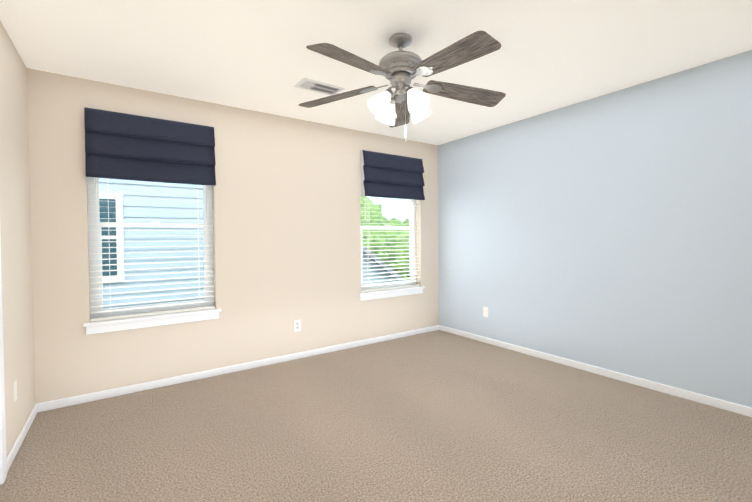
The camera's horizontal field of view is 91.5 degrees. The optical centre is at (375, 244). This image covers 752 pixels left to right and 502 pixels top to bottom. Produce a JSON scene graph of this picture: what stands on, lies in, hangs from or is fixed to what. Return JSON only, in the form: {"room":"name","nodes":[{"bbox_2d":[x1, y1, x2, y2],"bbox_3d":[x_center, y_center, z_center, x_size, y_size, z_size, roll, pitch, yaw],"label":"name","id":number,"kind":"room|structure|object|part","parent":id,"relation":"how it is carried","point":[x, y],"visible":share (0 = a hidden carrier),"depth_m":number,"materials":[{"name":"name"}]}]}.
{"room":"empty bedroom","nodes":[
{"label":"empty bedroom","id":0,"kind":"room"},
{"bbox_2d":[0,21,34,457],"bbox_3d":[-1.366,-0.005,0.897,0.160,2.440,4.017,-1,1,-35],"label":"wall","id":1,"kind":"structure","parent":0,"point":[16,272],"depth_m":2.22,"materials":[{"name":"beige paint"}]},
{"bbox_2d":[0,236,6,484],"bbox_3d":[-1.659,0.130,1.482,0.018,2.155,0.970,-1,1,-35],"label":"door frame","id":2,"kind":"structure","parent":1,"relation":"attached to","point":[3,468],"depth_m":1.86,"materials":[{"name":"white paint"}]},
{"bbox_2d":[14,379,16,401],"bbox_3d":[-2.118,0.855,2.148,0.008,0.117,0.072,-1,1,-35],"label":"outlet","id":3,"kind":"object","parent":1,"relation":"attached to","point":[15,390],"visible":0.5,"depth_m":2.15,"materials":[{"name":"white plastic"}]},
{"bbox_2d":[6,404,36,472],"bbox_3d":[-2.171,1.168,2.252,0.013,0.064,0.864,-1,1,-35],"label":"baseboard","id":4,"kind":"structure","parent":1,"relation":"attached to","point":[12,454],"depth_m":2.19,"materials":[{"name":"white paint"}]},
{"bbox_2d":[27,68,438,403],"bbox_3d":[-0.853,-0.059,3.790,4.293,2.440,0.160,-1,1,-35],"label":"wall","id":5,"kind":"structure","parent":0,"point":[286,222],"depth_m":3.40,"materials":[{"name":"beige paint"}]},
{"bbox_2d":[84,107,215,185],"bbox_3d":[-1.791,-0.768,2.977,0.897,0.523,0.096,-1,1,-35],"label":"window shade","id":6,"kind":"object","parent":5,"relation":"attached to","point":[122,146],"visible":1,"depth_m":2.93,"materials":[{"name":"blue fabric"}]},
{"bbox_2d":[87,177,213,319],"bbox_3d":[-1.879,-0.167,3.122,0.900,1.500,0.070,-1,1,-35],"label":"window","id":7,"kind":"structure","parent":5,"relation":"in","point":[94,232],"depth_m":3.07,"materials":[{"name":"white plastic"}]},
{"bbox_2d":[88,177,214,321],"bbox_3d":[-1.831,-0.168,3.053,0.892,1.494,0.078,-1,1,-35],"label":"window blinds","id":8,"kind":"object","parent":7,"relation":"attached to","point":[110,317],"visible":0.69,"depth_m":3.03,"materials":[{"name":"white plastic"}]},
{"bbox_2d":[86,312,218,334],"bbox_3d":[-1.801,0.639,3.034,0.944,0.062,0.016,-1,1,-35],"label":"apron","id":9,"kind":"object","parent":5,"relation":"attached to","point":[142,324],"visible":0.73,"depth_m":2.99,"materials":[{"name":"white paint"}]},
{"bbox_2d":[83,308,221,326],"bbox_3d":[-1.821,0.596,3.062,0.976,0.025,0.122,-1,1,-35],"label":"window sill","id":10,"kind":"structure","parent":5,"relation":"attached to","point":[139,318],"depth_m":2.99,"materials":[{"name":"white paint"}]},
{"bbox_2d":[37,325,438,412],"bbox_3d":[-0.792,1.130,3.738,3.973,0.064,0.013,-1,1,-35],"label":"baseboard","id":11,"kind":"structure","parent":5,"relation":"attached to","point":[76,400],"depth_m":3.25,"materials":[{"name":"white paint"}]},
{"bbox_2d":[294,319,300,331],"bbox_3d":[-0.801,0.822,3.732,0.072,0.117,0.008,-1,1,-35],"label":"outlet","id":12,"kind":"object","parent":5,"relation":"attached to","point":[297,325],"visible":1,"depth_m":3.73,"materials":[{"name":"white plastic"}]},
{"bbox_2d":[360,196,415,289],"bbox_3d":[0.131,-0.210,4.510,0.900,1.500,0.070,-1,1,-35],"label":"window","id":13,"kind":"structure","parent":5,"relation":"in","point":[407,228],"depth_m":4.59,"materials":[{"name":"white plastic"}]},
{"bbox_2d":[360,195,419,291],"bbox_3d":[0.179,-0.210,4.441,0.892,1.494,0.078,-1,1,-35],"label":"window blinds","id":14,"kind":"object","parent":13,"relation":"attached to","point":[368,258],"visible":0.69,"depth_m":4.43,"materials":[{"name":"white plastic"}]},
{"bbox_2d":[360,289,422,300],"bbox_3d":[0.209,0.597,4.423,0.944,0.062,0.016,-1,1,-35],"label":"apron","id":15,"kind":"object","parent":5,"relation":"attached to","point":[388,295],"visible":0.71,"depth_m":4.39,"materials":[{"name":"white paint"}]},
{"bbox_2d":[359,286,424,295],"bbox_3d":[0.189,0.553,4.451,0.976,0.025,0.122,-1,1,-35],"label":"window sill","id":16,"kind":"structure","parent":5,"relation":"attached to","point":[388,291],"depth_m":4.37,"materials":[{"name":"white paint"}]},
{"bbox_2d":[360,150,424,200],"bbox_3d":[0.219,-0.811,4.365,0.897,0.523,0.096,-1,1,-35],"label":"window shade","id":17,"kind":"object","parent":5,"relation":"attached to","point":[384,175],"visible":1,"depth_m":4.31,"materials":[{"name":"blue fabric"}]},
{"bbox_2d":[0,330,751,501],"bbox_3d":[0.301,1.238,2.158,4.293,0.120,4.177,-1,1,-35],"label":"floor","id":18,"kind":"structure","parent":0,"point":[438,416],"depth_m":2.23,"materials":[{"name":"carpet"}]},
{"bbox_2d":[0,0,751,144],"bbox_3d":[0.277,-1.322,2.116,4.293,0.120,4.177,-1,1,-35],"label":"ceiling","id":19,"kind":"structure","parent":0,"point":[259,56],"depth_m":2.33,"materials":[{"name":"white paint"}]},
{"bbox_2d":[294,78,344,95],"bbox_3d":[-0.453,-1.265,2.947,0.355,0.007,0.188,-1,1,-35],"label":"ceiling vent","id":20,"kind":"object","parent":19,"relation":"in","point":[316,86],"visible":0.98,"depth_m":2.94,"materials":[{"name":"white metal"}]},
{"bbox_2d":[298,30,505,141],"bbox_3d":[0.174,-0.945,2.208,1.357,0.635,1.305,-1,1,-35],"label":"fan","id":21,"kind":"object","parent":19,"relation":"hanging from","point":[400,69],"visible":1,"depth_m":2.17,"materials":[{"name":"wood"}]},
{"bbox_3d":[-0.250,-0.967,2.401,0.537,0.006,0.164,-6,11,21],"label":"blade","id":22,"kind":"part","parent":21,"relation":"part of","materials":[{"name":"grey wood"}]},
{"label":"blade","id":23,"kind":"part","parent":21,"relation":"part of","materials":[{"name":"wood"}]},
{"bbox_3d":[0.173,-0.976,2.677,0.164,0.006,0.537,-13,-5,2],"label":"blade","id":24,"kind":"part","parent":21,"relation":"part of","materials":[{"name":"grey wood"}]},
{"bbox_3d":[0.387,-0.965,1.888,0.164,0.006,0.537,13,-2,-34],"label":"blade","id":25,"kind":"part","parent":21,"relation":"part of","materials":[{"name":"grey wood"}]},
{"bbox_3d":[0.567,-0.974,2.360,0.537,0.006,0.164,4,-12,-15],"label":"blade","id":26,"kind":"part","parent":21,"relation":"part of","materials":[{"name":"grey wood"}]},
{"bbox_2d":[438,50,751,407],"bbox_3d":[2.035,-0.078,3.245,0.160,2.440,4.017,-1,1,-35],"label":"wall","id":27,"kind":"structure","parent":0,"point":[611,231],"depth_m":3.08,"materials":[{"name":"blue paint"}]},
{"bbox_2d":[483,307,487,316],"bbox_3d":[1.270,0.776,4.243,0.008,0.117,0.072,-1,1,-35],"label":"outlet","id":28,"kind":"object","parent":27,"relation":"attached to","point":[485,311],"visible":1,"depth_m":4.24,"materials":[{"name":"white plastic"}]},
{"bbox_2d":[439,325,751,416],"bbox_3d":[1.933,1.111,3.276,0.013,0.064,3.844,-1,1,-35],"label":"baseboard","id":29,"kind":"structure","parent":27,"relation":"attached to","point":[710,401],"depth_m":3.08,"materials":[{"name":"white paint"}]},
{"label":"outside","id":30,"kind":"structure","parent":0,"visible":0},
{"bbox_3d":[-5.937,4.100,16.583,38.000,0.200,26.003,-1,1,-35],"label":"ground","id":31,"kind":"structure","parent":30,"visible":0},
{"bbox_2d":[99,178,203,308],"bbox_3d":[-5.596,0.468,6.228,8.920,7.400,3.045,-1,1,-35],"label":"siding","id":32,"kind":"object","parent":31,"relation":"on","point":[158,212],"depth_m":5.83,"materials":[{"name":"blue"}]},
{"bbox_2d":[360,196,387,222],"bbox_3d":[-1.473,0.534,18.217,6.619,6.787,6.450,-1,1,-35],"label":"tree","id":33,"kind":"object","parent":31,"relation":"on","point":[380,217],"depth_m":18.33,"materials":[{"name":"green plant"}]},
{"bbox_2d":[362,245,403,283],"bbox_3d":[-0.059,1.749,13.107,4.000,4.500,9.000,-1,1,-1],"label":"roof","id":34,"kind":"structure","parent":31,"relation":"on","point":[376,267],"depth_m":8.84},
{"bbox_2d":[361,218,409,278],"bbox_3d":[-0.452,1.415,14.965,5.016,5.115,3.470,-1,1,-35],"label":"tree","id":35,"kind":"object","parent":31,"relation":"on","point":[381,237],"depth_m":14.24,"materials":[{"name":"green plant"}]},
{"bbox_2d":[402,219,409,230],"bbox_3d":[1.405,1.167,20.263,5.865,5.399,5.924,-1,1,-35],"label":"tree","id":36,"kind":"object","parent":31,"relation":"on","point":[405,223],"depth_m":20.71,"materials":[{"name":"green plant"}]}
]}

